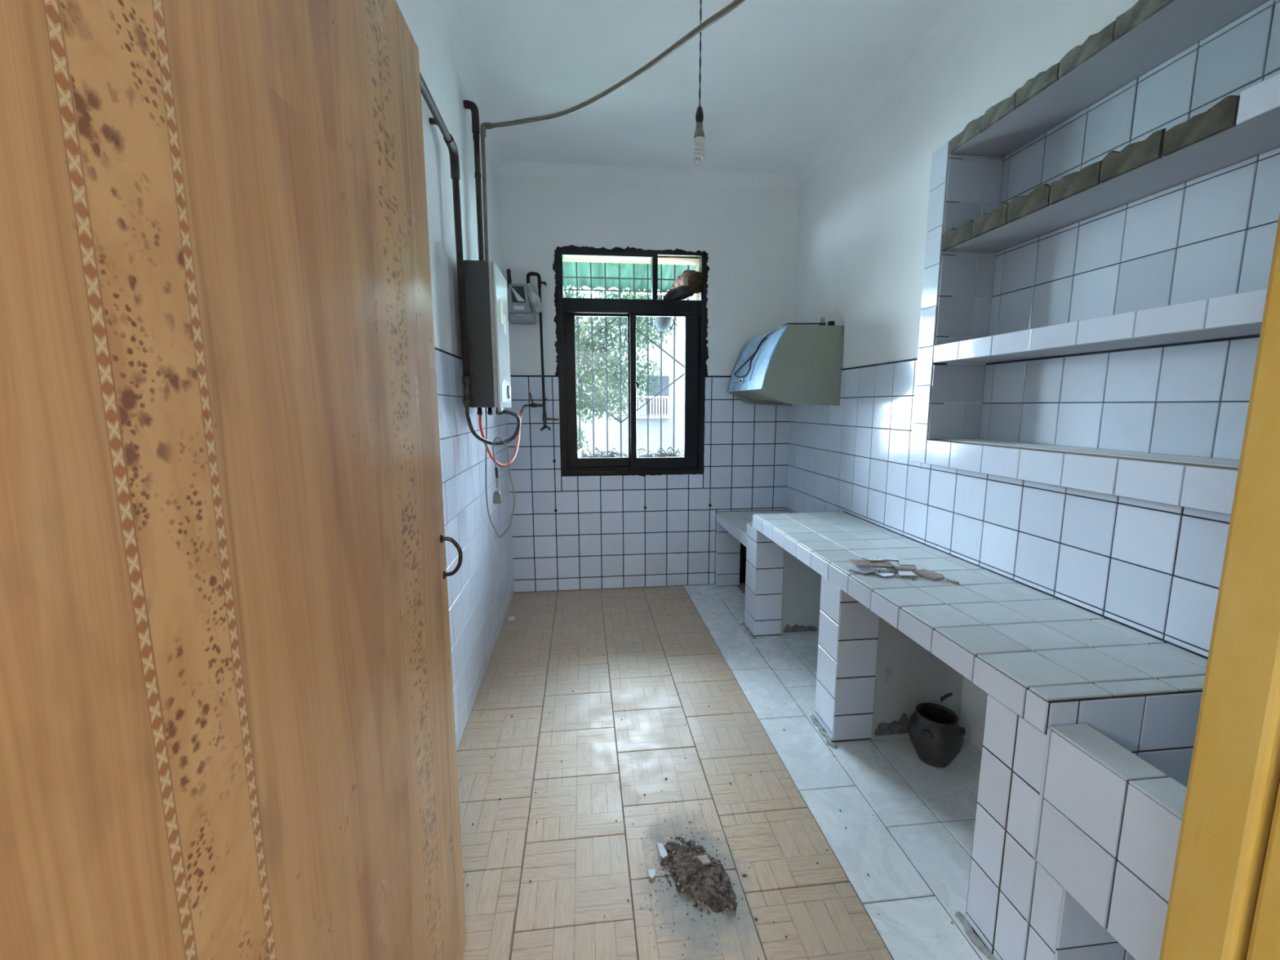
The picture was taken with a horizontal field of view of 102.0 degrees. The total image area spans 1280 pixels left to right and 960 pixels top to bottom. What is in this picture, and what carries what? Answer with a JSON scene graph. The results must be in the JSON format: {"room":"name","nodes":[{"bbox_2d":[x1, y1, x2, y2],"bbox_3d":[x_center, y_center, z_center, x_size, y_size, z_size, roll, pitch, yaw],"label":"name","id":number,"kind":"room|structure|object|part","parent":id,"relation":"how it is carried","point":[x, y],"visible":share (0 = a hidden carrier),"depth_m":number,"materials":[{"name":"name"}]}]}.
{"room":"kitchen","nodes":[
{"label":"kitchen","id":0,"kind":"room"},
{"bbox_2d":[395,0,514,751],"bbox_3d":[-0.789,-0.341,1.687,0.207,2.965,3.469,-1,8,-6],"label":"wall","id":1,"kind":"structure","parent":0,"point":[481,593],"depth_m":2.10,"materials":[{"name":"white tile"}]},
{"bbox_2d":[419,71,471,406],"bbox_3d":[-0.617,-0.664,1.216,0.061,0.977,1.617,-1,8,-6],"label":"pipe","id":2,"kind":"object","parent":1,"relation":"attached to","point":[437,120],"visible":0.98,"depth_m":1.96,"materials":[{"name":"black metal"}]},
{"bbox_2d":[431,0,506,176],"bbox_3d":[-0.676,-1.694,1.628,0.070,0.070,3.229,-1,8,-6],"label":"trim","id":3,"kind":"structure","parent":1,"relation":"attached to","point":[448,12],"depth_m":2.25,"materials":[{"name":"paint"}]},
{"bbox_2d":[462,99,484,260],"bbox_3d":[-0.753,-1.257,2.374,0.064,0.884,0.036,-1,8,-6],"label":"pipe","id":4,"kind":"object","parent":1,"relation":"attached to","point":[468,104],"visible":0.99,"depth_m":2.34,"materials":[{"name":"black metal"}]},
{"bbox_2d":[463,260,511,415],"bbox_3d":[-0.644,-0.587,2.243,0.134,0.606,0.339,-1,8,-6],"label":"water heater","id":5,"kind":"object","parent":1,"relation":"attached to","point":[485,285],"visible":0.98,"depth_m":2.09,"materials":[{"name":"grey metal"}]},
{"bbox_2d":[464,406,520,444],"bbox_3d":[-0.617,-0.233,2.222,0.111,0.172,0.332,1,8,10],"label":"flexible hose","id":6,"kind":"object","parent":5,"relation":"attached to","point":[475,434],"visible":0.92,"depth_m":2.24,"materials":[{"name":"silver metal"}]},
{"bbox_3d":[-0.608,-0.604,2.245,0.016,0.573,0.336,-1,8,-6],"label":"chrome trim","id":7,"kind":"part","parent":5,"relation":"part of","materials":[{"name":"metal"}]},
{"bbox_2d":[484,407,515,537],"bbox_3d":[-0.616,-0.029,2.236,0.123,0.571,0.066,2,8,14],"label":"power cord","id":8,"kind":"object","parent":5,"relation":"hanging from","point":[497,498],"visible":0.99,"depth_m":2.25,"materials":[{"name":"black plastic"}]},
{"bbox_3d":[-0.590,-0.306,2.187,0.016,0.040,0.056,-1,8,-6],"label":"knob","id":9,"kind":"part","parent":5,"relation":"part of","materials":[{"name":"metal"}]},
{"bbox_2d":[478,404,528,466],"bbox_3d":[-0.669,-0.265,2.809,0.109,0.293,1.130,0,8,-1],"label":"gas hose","id":10,"kind":"object","parent":5,"relation":"attached to","point":[526,405],"visible":0.8,"depth_m":2.42,"materials":[{"name":"orange rubber"}]},
{"bbox_2d":[497,176,799,592],"bbox_3d":[0.197,-0.623,3.633,2.600,2.965,0.258,-1,8,-6],"label":"wall","id":11,"kind":"structure","parent":0,"point":[570,532],"depth_m":3.51,"materials":[{"name":"white tile"}]},
{"bbox_2d":[506,268,535,324],"bbox_3d":[-0.753,-1.165,3.260,0.172,0.342,0.154,-1,8,-6],"label":"gas meter","id":12,"kind":"object","parent":11,"relation":"attached to","point":[520,311],"visible":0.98,"depth_m":3.20,"materials":[{"name":"grey metal"}]},
{"bbox_3d":[-0.749,-1.143,3.189,0.088,0.097,0.004,-1,8,-6],"label":"dial glass","id":13,"kind":"part","parent":12,"relation":"part of","materials":[{"name":"glass"}]},
{"bbox_3d":[-0.748,-1.065,3.201,0.062,0.024,0.004,-1,8,-6],"label":"plate","id":14,"kind":"part","parent":12,"relation":"part of","materials":[{"name":"white plastic"}]},
{"bbox_2d":[526,284,542,313],"bbox_3d":[-0.666,-1.143,3.258,0.108,0.180,0.079,-1,8,-6],"label":"plastic wrap","id":15,"kind":"object","parent":12,"relation":"attached to","point":[534,298],"visible":0.89,"depth_m":3.23,"materials":[{"name":"plastic"}]},
{"bbox_2d":[526,271,558,431],"bbox_3d":[-0.639,-0.821,3.357,0.194,1.000,0.079,-2,8,-14],"label":"gas riser","id":16,"kind":"object","parent":11,"relation":"attached to","point":[530,273],"visible":0.96,"depth_m":3.35,"materials":[{"name":"black metal"}]},
{"bbox_3d":[-0.577,-0.399,3.405,0.082,0.016,0.015,-1,8,-3],"label":"lever","id":17,"kind":"part","parent":16,"relation":"part of","materials":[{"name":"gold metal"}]},
{"bbox_2d":[563,262,696,293],"bbox_3d":[-0.018,-1.742,4.017,2.100,0.393,0.841,-1,8,-6],"label":"awning","id":18,"kind":"object","parent":11,"relation":"attached to","point":[569,268],"visible":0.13,"depth_m":4.26,"materials":[{"name":"green fabric"}]},
{"bbox_3d":[-0.061,-1.619,4.437,2.100,0.012,0.020,-1,8,-6],"label":"edge rail","id":19,"kind":"part","parent":18,"relation":"part of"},
{"bbox_2d":[552,244,709,476],"bbox_3d":[-0.051,-0.774,3.499,1.037,1.511,0.093,-1,8,-6],"label":"window","id":20,"kind":"structure","parent":11,"relation":"in","point":[695,313],"depth_m":3.48,"materials":[{"name":"black paint"}]},
{"bbox_3d":[-0.262,-0.599,3.532,0.466,1.026,0.026,-1,8,-6],"label":"sash","id":21,"kind":"part","parent":20,"relation":"part of","materials":[{"name":"clear glass"}]},
{"bbox_3d":[0.165,-0.595,3.547,0.465,1.042,0.028,-1,8,-6],"label":"sash","id":22,"kind":"part","parent":20,"relation":"part of","materials":[{"name":"clear glass"}]},
{"bbox_2d":[662,297,675,333],"bbox_3d":[0.194,-1.098,3.462,0.082,0.228,0.011,0,8,0],"label":"loose wire","id":23,"kind":"object","parent":20,"relation":"hanging from","point":[663,298],"visible":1,"depth_m":3.47,"materials":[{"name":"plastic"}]},
{"bbox_2d":[654,270,705,331],"bbox_3d":[0.272,-1.247,3.595,0.304,0.382,0.387,-1,8,-6],"label":"duct","id":24,"kind":"object","parent":20,"relation":"in","point":[685,286],"visible":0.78,"depth_m":3.45,"materials":[{"name":"metal"}]},
{"bbox_2d":[497,160,799,189],"bbox_3d":[0.085,-1.934,3.284,1.953,0.070,0.070,-1,8,-6],"label":"trim","id":25,"kind":"structure","parent":11,"relation":"attached to","point":[508,168],"depth_m":3.29,"materials":[{"name":"paint"}]},
{"bbox_3d":[-0.083,-0.065,3.990,1.300,0.162,0.351,-1,8,-6],"label":"sill","id":26,"kind":"structure","parent":11,"relation":"attached to","visible":0},
{"bbox_2d":[577,446,588,457],"bbox_3d":[-0.426,-0.191,3.867,0.079,0.111,0.102,-1,8,-6],"label":"plastic bag","id":27,"kind":"object","parent":26,"relation":"on","point":[582,451],"visible":0.66,"depth_m":3.83,"materials":[{"name":"white plastic"}]},
{"bbox_2d":[577,316,627,457],"bbox_3d":[-0.285,-0.700,3.957,0.369,1.045,0.074,-1,8,-6],"label":"window grille","id":28,"kind":"object","parent":26,"relation":"on","point":[578,345],"depth_m":3.97,"materials":[{"name":"grey metal"}]},
{"bbox_2d":[563,262,651,299],"bbox_3d":[-0.241,-1.473,3.851,0.643,0.251,0.074,-1,8,-6],"label":"window grille","id":29,"kind":"object","parent":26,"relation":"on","point":[576,277],"depth_m":3.87,"materials":[{"name":"metal"}]},
{"bbox_2d":[582,446,684,457],"bbox_3d":[-0.036,-0.201,3.938,0.944,0.117,0.226,-1,8,-6],"label":"leaf litter","id":30,"kind":"object","parent":26,"relation":"on","point":[612,453],"visible":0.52,"depth_m":3.92,"materials":[{"name":"plant"}]},
{"bbox_2d":[635,316,684,456],"bbox_3d":[0.154,-0.711,4.004,0.370,1.046,0.074,-1,8,-6],"label":"window grille","id":31,"kind":"object","parent":26,"relation":"on","point":[643,335],"depth_m":4.02,"materials":[{"name":"grey metal"}]},
{"bbox_2d":[657,264,675,299],"bbox_3d":[0.197,-1.482,3.899,0.129,0.247,0.074,-1,8,-6],"label":"window grille","id":32,"kind":"object","parent":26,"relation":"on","point":[660,278],"depth_m":3.92,"materials":[{"name":"metal"}]},
{"bbox_2d":[457,0,950,173],"bbox_3d":[0.282,-1.796,1.721,2.400,0.100,3.709,-1,8,-6],"label":"ceiling","id":33,"kind":"structure","parent":0,"point":[778,77],"depth_m":2.31,"materials":[{"name":"paint"}]},
{"bbox_2d":[480,0,745,261],"bbox_3d":[0.040,-1.316,1.907,1.926,0.928,0.244,7,11,40],"label":"conduit","id":34,"kind":"object","parent":33,"relation":"attached to","point":[735,3],"visible":1,"depth_m":2.23,"materials":[{"name":"grey plastic"}]},
{"bbox_2d":[693,0,704,163],"bbox_3d":[0.225,-1.496,1.946,0.042,0.559,0.042,-1,8,-6],"label":"pendant bulb","id":35,"kind":"object","parent":33,"relation":"hanging from","point":[699,136],"visible":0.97,"depth_m":1.96,"materials":[{"name":"clear glass"}]},
{"bbox_3d":[0.226,-1.288,1.976,0.041,0.028,0.041,-1,8,-6],"label":"bulb","id":36,"kind":"part","parent":35,"relation":"part of","materials":[{"name":"clear glass"}]},
{"bbox_3d":[0.225,-1.589,1.933,0.007,0.370,0.007,-1,8,-6],"label":"cord","id":37,"kind":"part","parent":35,"relation":"part of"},
{"bbox_2d":[456,582,988,959],"bbox_3d":[0.291,1.067,1.927,1.953,0.101,3.629,-1,8,-6],"label":"floor","id":38,"kind":"structure","parent":0,"point":[915,849],"depth_m":1.70,"materials":[{"name":"tile"}]},
{"bbox_2d":[507,616,515,621],"bbox_3d":[-0.780,0.841,3.143,0.036,0.011,0.050,-1,8,-6],"label":"shard","id":39,"kind":"object","parent":38,"relation":"on","point":[510,618],"visible":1,"depth_m":3.13,"materials":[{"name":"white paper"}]},
{"bbox_2d":[648,868,655,879],"bbox_3d":[0.034,1.086,1.426,0.021,0.007,0.030,-1,8,-6],"label":"shard","id":40,"kind":"object","parent":38,"relation":"on","point":[651,873],"visible":1,"depth_m":1.42},
{"bbox_2d":[635,830,673,862],"bbox_3d":[0.062,1.075,1.515,0.122,0.003,0.099,5,10,33],"label":"crumbs","id":41,"kind":"object","parent":38,"relation":"on","point":[658,830],"visible":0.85,"depth_m":1.52,"materials":[{"name":"paper"}]},
{"bbox_2d":[610,797,772,959],"bbox_3d":[0.133,1.087,1.428,0.431,0.003,0.540,1,8,11],"label":"crumbs","id":42,"kind":"object","parent":38,"relation":"on","point":[640,797],"visible":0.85,"depth_m":1.38,"materials":[{"name":"grey concrete"}]},
{"bbox_2d":[650,810,737,945],"bbox_3d":[0.176,1.075,1.445,0.335,0.020,0.282,7,11,43],"label":"crumbs","id":43,"kind":"object","parent":38,"relation":"on","point":[682,890],"visible":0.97,"depth_m":1.44,"materials":[{"name":"grey concrete"}]},
{"bbox_2d":[657,836,757,921],"bbox_3d":[0.186,1.077,1.416,0.322,0.037,0.189,7,11,41],"label":"rubble heap","id":44,"kind":"object","parent":38,"relation":"on","point":[689,871],"visible":0.96,"depth_m":1.41,"materials":[{"name":"grey concrete"}]},
{"bbox_2d":[656,842,666,858],"bbox_3d":[0.065,1.067,1.488,0.022,0.016,0.052,-2,8,-13],"label":"shard","id":45,"kind":"object","parent":44,"relation":"on","point":[662,851],"visible":1,"depth_m":1.49},
{"bbox_2d":[696,854,711,864],"bbox_3d":[0.177,1.058,1.443,0.032,0.010,0.028,-3,8,-16],"label":"shard","id":46,"kind":"object","parent":44,"relation":"on","point":[704,859],"visible":1,"depth_m":1.44},
{"bbox_2d":[466,597,953,937],"bbox_3d":[0.022,0.952,2.374,1.276,0.005,2.394,-1,8,-6],"label":"crumbs","id":47,"kind":"object","parent":38,"relation":"on","point":[566,597],"depth_m":1.68,"materials":[{"name":"black dirt"}]},
{"bbox_2d":[715,510,791,586],"bbox_3d":[0.837,0.534,3.401,0.520,0.536,0.691,-1,8,-6],"label":"stand","id":48,"kind":"object","parent":38,"relation":"on","point":[731,526],"visible":0.6,"depth_m":3.67,"materials":[{"name":"white tile"}]},
{"bbox_3d":[0.630,0.527,3.704,0.166,0.466,0.047,-1,8,-6],"label":"leg","id":49,"kind":"part","parent":48,"relation":"part of","materials":[{"name":"white tile"}]},
{"bbox_2d":[907,702,965,767],"bbox_3d":[1.070,0.930,1.879,0.177,0.182,0.177,-1,8,-6],"label":"clay pot","id":50,"kind":"object","parent":38,"relation":"on","point":[935,733],"visible":1,"depth_m":1.83,"materials":[{"name":"ceramic"}]},
{"bbox_2d":[741,511,1208,959],"bbox_3d":[0.974,0.650,2.053,0.547,0.691,2.048,-1,8,-6],"label":"countertop","id":51,"kind":"structure","parent":38,"relation":"on","point":[889,646],"depth_m":1.32,"materials":[{"name":"white tile"}]},
{"bbox_2d":[848,566,876,574],"bbox_3d":[0.797,0.325,1.853,0.090,0.010,0.062,4,9,28],"label":"shard","id":52,"kind":"object","parent":51,"relation":"on","point":[864,571],"visible":1,"depth_m":1.85},
{"bbox_2d":[849,559,894,568],"bbox_3d":[0.846,0.306,1.882,0.143,0.012,0.071,1,8,6],"label":"shard","id":53,"kind":"object","parent":51,"relation":"on","point":[857,563],"visible":0.93,"depth_m":1.87},
{"bbox_2d":[861,557,885,561],"bbox_3d":[0.866,0.294,1.919,0.073,0.008,0.041,-2,8,-12],"label":"shard","id":54,"kind":"object","parent":53,"relation":"on","point":[870,559],"visible":1,"depth_m":1.91},
{"bbox_2d":[873,572,893,577],"bbox_3d":[0.861,0.332,1.814,0.064,0.006,0.042,-1,9,-6],"label":"shard","id":55,"kind":"object","parent":51,"relation":"on","point":[879,574],"visible":1,"depth_m":1.81},
{"bbox_2d":[876,556,898,561],"bbox_3d":[0.931,0.298,1.947,0.074,0.012,0.042,3,9,21],"label":"shard","id":56,"kind":"object","parent":51,"relation":"on","point":[884,558],"visible":0.86,"depth_m":1.93},
{"bbox_2d":[848,559,930,580],"bbox_3d":[0.903,0.327,1.864,0.103,0.004,0.341,-6,10,-33],"label":"crumbs","id":57,"kind":"object","parent":51,"relation":"on","point":[849,559],"visible":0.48,"depth_m":1.85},
{"bbox_2d":[890,566,916,571],"bbox_3d":[0.954,0.320,1.862,0.091,0.009,0.031,0,8,3],"label":"shard","id":58,"kind":"object","parent":51,"relation":"on","point":[896,568],"visible":0.93,"depth_m":1.86},
{"bbox_2d":[897,561,915,566],"bbox_3d":[0.977,0.309,1.895,0.057,0.008,0.031,1,8,7],"label":"shard","id":59,"kind":"object","parent":51,"relation":"on","point":[901,564],"visible":1,"depth_m":1.89},
{"bbox_2d":[897,570,917,577],"bbox_3d":[0.930,0.330,1.815,0.063,0.010,0.042,0,8,1],"label":"shard","id":60,"kind":"object","parent":51,"relation":"on","point":[901,574],"visible":1,"depth_m":1.80},
{"bbox_2d":[911,568,944,580],"bbox_3d":[1.014,0.330,1.810,0.069,0.010,0.089,-4,9,-23],"label":"shard","id":61,"kind":"object","parent":51,"relation":"on","point":[933,575],"visible":1,"depth_m":1.80},
{"bbox_2d":[946,579,959,583],"bbox_3d":[1.053,0.342,1.743,0.016,0.006,0.035,-3,9,-19],"label":"shard","id":62,"kind":"object","parent":51,"relation":"on","point":[948,580],"visible":1,"depth_m":1.74},
{"bbox_2d":[1032,723,1186,959],"bbox_3d":[1.118,0.683,0.820,0.523,0.300,0.576,-1,8,-6],"label":"sink","id":63,"kind":"object","parent":51,"relation":"attached to","point":[1108,822],"visible":0.62,"depth_m":0.93,"materials":[{"name":"white tile"}]},
{"bbox_2d":[786,0,1239,752],"bbox_3d":[1.367,-0.382,1.923,0.254,2.965,3.469,-1,8,-6],"label":"wall","id":64,"kind":"structure","parent":0,"point":[1152,569],"depth_m":2.08,"materials":[{"name":"white tile"}]},
{"bbox_2d":[727,317,843,405],"bbox_3d":[0.861,-0.703,3.205,0.461,0.484,0.691,-1,8,-6],"label":"range hood","id":65,"kind":"object","parent":64,"relation":"attached to","point":[797,363],"visible":1,"depth_m":2.88,"materials":[{"name":"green metal"}]},
{"bbox_3d":[0.686,-0.748,3.271,0.107,0.249,0.385,-1,8,-6],"label":"access panel","id":66,"kind":"part","parent":65,"relation":"part of","materials":[{"name":"silver metal"}]},
{"bbox_3d":[0.706,-0.726,3.185,0.145,0.348,0.689,-1,8,-6],"label":"panel","id":67,"kind":"part","parent":65,"relation":"part of","materials":[{"name":"silver metal"}]},
{"bbox_3d":[0.827,-0.728,3.540,0.455,0.440,0.012,-1,8,-6],"label":"panel","id":68,"kind":"part","parent":65,"relation":"part of","materials":[{"name":"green metal"}]},
{"bbox_3d":[0.745,-0.760,3.091,0.174,0.275,0.657,-6,10,-35],"label":"power cord","id":69,"kind":"part","parent":65,"relation":"part of","materials":[{"name":"black plastic"}]},
{"bbox_3d":[0.901,-0.634,2.878,0.455,0.440,0.012,-1,8,-6],"label":"panel","id":70,"kind":"part","parent":65,"relation":"part of","materials":[{"name":"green metal"}]},
{"bbox_2d":[793,0,988,189],"bbox_3d":[1.195,-1.730,1.833,0.070,0.070,3.229,-1,8,-6],"label":"trim","id":71,"kind":"structure","parent":64,"relation":"attached to","point":[956,13],"depth_m":2.33,"materials":[{"name":"paint"}]},
{"bbox_2d":[910,0,1279,515],"bbox_3d":[1.366,-0.578,1.315,0.239,1.242,1.688,-1,8,-6],"label":"niche shelf","id":72,"kind":"object","parent":64,"relation":"attached to","point":[1131,233],"visible":0.99,"depth_m":1.50,"materials":[{"name":"tile"}]},
{"bbox_3d":[1.278,-0.682,2.099,0.226,1.226,0.096,-1,8,-6],"label":"panel","id":73,"kind":"part","parent":72,"relation":"part of","materials":[{"name":"white tile"}]},
{"bbox_3d":[0.455,-0.134,0.214,1.953,2.965,0.238,-1,8,-6],"label":"wall","id":74,"kind":"structure","parent":0,"visible":0},
{"bbox_2d":[0,0,466,959],"bbox_3d":[-0.369,0.211,0.676,0.084,1.940,0.882,-1,8,-6],"label":"door","id":75,"kind":"structure","parent":74,"relation":"in","point":[228,729],"depth_m":0.42,"materials":[{"name":"brown wood"}]},
{"bbox_3d":[-0.395,0.161,1.087,0.043,0.088,0.014,-1,8,-6],"label":"handle","id":76,"kind":"part","parent":75,"relation":"part of","materials":[{"name":"brown metal"}]},
{"bbox_2d":[1159,215,1279,959],"bbox_3d":[0.050,0.222,0.221,0.865,2.060,0.242,-1,8,-6],"label":"trim","id":77,"kind":"structure","parent":74,"relation":"attached to","point":[1224,904],"depth_m":0.35,"materials":[{"name":"yellow paint"}]},
{"label":"outside","id":78,"kind":"structure","parent":0,"visible":0},
{"bbox_3d":[-1.135,-0.040,14.995,30.000,0.200,22.231,-1,8,-6],"label":"ground","id":79,"kind":"structure","parent":78,"visible":0},
{"bbox_2d":[577,426,588,449],"bbox_3d":[-0.998,0.069,7.217,0.828,1.798,0.701,-1,8,-6],"label":"bush","id":80,"kind":"object","parent":79,"relation":"on","point":[581,432],"visible":0.02,"depth_m":7.13,"materials":[{"name":"green plant"}]},
{"bbox_2d":[564,285,678,424],"bbox_3d":[-1.046,-1.433,8.470,3.305,4.423,1.781,-1,8,-6],"label":"leafy tree","id":81,"kind":"object","parent":79,"relation":"on","point":[584,326],"visible":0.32,"depth_m":8.21,"materials":[{"name":"green plant"}]},
{"bbox_2d":[564,293,696,457],"bbox_3d":[-1.489,-3.917,19.855,16.500,6.100,1.500,-1,8,-6],"label":"apartment building","id":82,"kind":"structure","parent":79,"relation":"on","point":[600,425],"depth_m":19.90,"materials":[{"name":"white concrete"}]},
{"bbox_3d":[0.467,-3.120,19.456,1.444,0.044,0.040,-1,8,-6],"label":"hand rail","id":83,"kind":"part","parent":82,"relation":"part of","materials":[{"name":"white metal"}]}
]}

